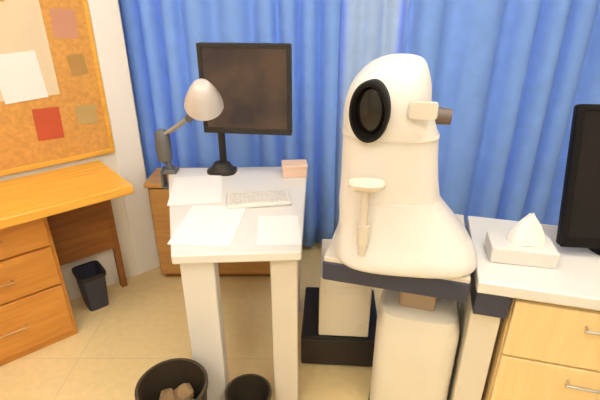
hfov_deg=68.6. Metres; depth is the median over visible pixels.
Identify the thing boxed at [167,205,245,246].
paper sheet
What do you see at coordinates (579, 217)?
monitor
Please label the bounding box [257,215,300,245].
paper sheet
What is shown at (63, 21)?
note
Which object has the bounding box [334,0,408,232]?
curtain
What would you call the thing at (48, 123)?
card
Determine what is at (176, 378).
waste bin
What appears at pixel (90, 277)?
waste bin
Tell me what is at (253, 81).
computer monitor
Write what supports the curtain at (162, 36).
hanging from the rail
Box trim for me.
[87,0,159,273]
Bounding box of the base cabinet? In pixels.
[144,168,269,275]
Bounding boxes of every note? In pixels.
[49,8,77,38]
[67,53,87,75]
[75,104,97,124]
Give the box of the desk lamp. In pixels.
[154,79,223,188]
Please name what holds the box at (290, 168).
on the desk at (199, 269)
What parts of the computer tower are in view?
panel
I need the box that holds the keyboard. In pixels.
[227,189,291,208]
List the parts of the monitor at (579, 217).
casing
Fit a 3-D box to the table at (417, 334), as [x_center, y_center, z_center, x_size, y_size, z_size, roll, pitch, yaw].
[0.353,0.454,1.676,0.463,0.740,0.439,7,26,14]
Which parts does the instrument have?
chin rest post, control panel, knob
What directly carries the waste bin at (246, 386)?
on the floor
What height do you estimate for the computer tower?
0.302 m
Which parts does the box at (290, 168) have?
lid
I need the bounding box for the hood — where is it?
[349,79,390,142]
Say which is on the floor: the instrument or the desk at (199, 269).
the desk at (199, 269)
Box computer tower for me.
[318,239,371,336]
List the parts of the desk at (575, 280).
panel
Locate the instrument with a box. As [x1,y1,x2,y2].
[335,54,476,278]
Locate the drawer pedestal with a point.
(542, 351)
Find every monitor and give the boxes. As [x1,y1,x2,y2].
[196,42,291,175]
[556,104,599,254]
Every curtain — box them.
[119,0,341,246]
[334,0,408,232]
[404,0,599,229]
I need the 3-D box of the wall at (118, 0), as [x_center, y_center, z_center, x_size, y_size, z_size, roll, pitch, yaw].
[0.000,-0.927,2.437,4.600,2.600,0.100,0,25,0]
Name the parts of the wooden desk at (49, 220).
handle, handle, drawer, drawer, drawer, panel, post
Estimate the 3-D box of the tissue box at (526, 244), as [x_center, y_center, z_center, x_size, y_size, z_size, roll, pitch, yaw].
[0.690,0.108,1.358,0.190,0.156,0.110,5,25,11]
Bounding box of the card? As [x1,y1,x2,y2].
[32,107,64,140]
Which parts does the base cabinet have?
door, door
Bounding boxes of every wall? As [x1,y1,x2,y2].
[0,152,137,300]
[118,0,146,178]
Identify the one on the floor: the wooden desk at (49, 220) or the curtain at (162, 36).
the wooden desk at (49, 220)
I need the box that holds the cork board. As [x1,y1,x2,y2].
[0,0,114,175]
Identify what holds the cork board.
attached to the wall at (106, 258)
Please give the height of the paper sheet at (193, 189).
0.002 m
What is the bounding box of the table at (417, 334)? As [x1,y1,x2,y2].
[322,214,470,399]
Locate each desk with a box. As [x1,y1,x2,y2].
[0,160,133,365]
[168,167,306,399]
[447,216,599,399]
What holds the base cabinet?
on the floor
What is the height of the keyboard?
0.022 m
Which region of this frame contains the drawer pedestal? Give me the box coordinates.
[481,298,599,399]
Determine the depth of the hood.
1.13 m
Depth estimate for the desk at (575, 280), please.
1.35 m
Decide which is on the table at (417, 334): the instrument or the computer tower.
the instrument
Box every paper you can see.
[0,0,59,101]
[0,50,47,103]
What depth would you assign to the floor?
2.05 m
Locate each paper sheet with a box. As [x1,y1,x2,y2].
[167,175,221,205]
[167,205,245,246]
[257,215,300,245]
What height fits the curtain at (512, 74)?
2.260 m
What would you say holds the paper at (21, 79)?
attached to the cork board
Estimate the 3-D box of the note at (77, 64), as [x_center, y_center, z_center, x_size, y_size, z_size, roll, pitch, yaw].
[-1.018,-0.619,2.013,0.078,0.096,0.002,-20,32,-36]
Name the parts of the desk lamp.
post, arm, lamp shade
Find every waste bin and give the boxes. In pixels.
[72,260,108,310]
[134,358,207,399]
[224,374,271,399]
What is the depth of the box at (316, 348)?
1.91 m
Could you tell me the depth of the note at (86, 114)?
2.11 m
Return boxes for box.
[281,159,307,177]
[301,287,376,366]
[484,213,559,268]
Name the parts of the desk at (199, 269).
leg, leg, leg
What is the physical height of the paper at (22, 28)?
0.440 m
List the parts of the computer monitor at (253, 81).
arm, arm post, casing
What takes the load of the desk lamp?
attached to the desk at (199, 269)
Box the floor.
[0,242,383,399]
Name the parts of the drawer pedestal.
drawer, drawer, handle, handle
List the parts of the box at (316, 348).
panel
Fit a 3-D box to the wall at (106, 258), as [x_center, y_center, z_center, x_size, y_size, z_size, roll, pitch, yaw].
[-1.650,-0.515,1.553,1.750,2.600,0.101,-20,32,-36]

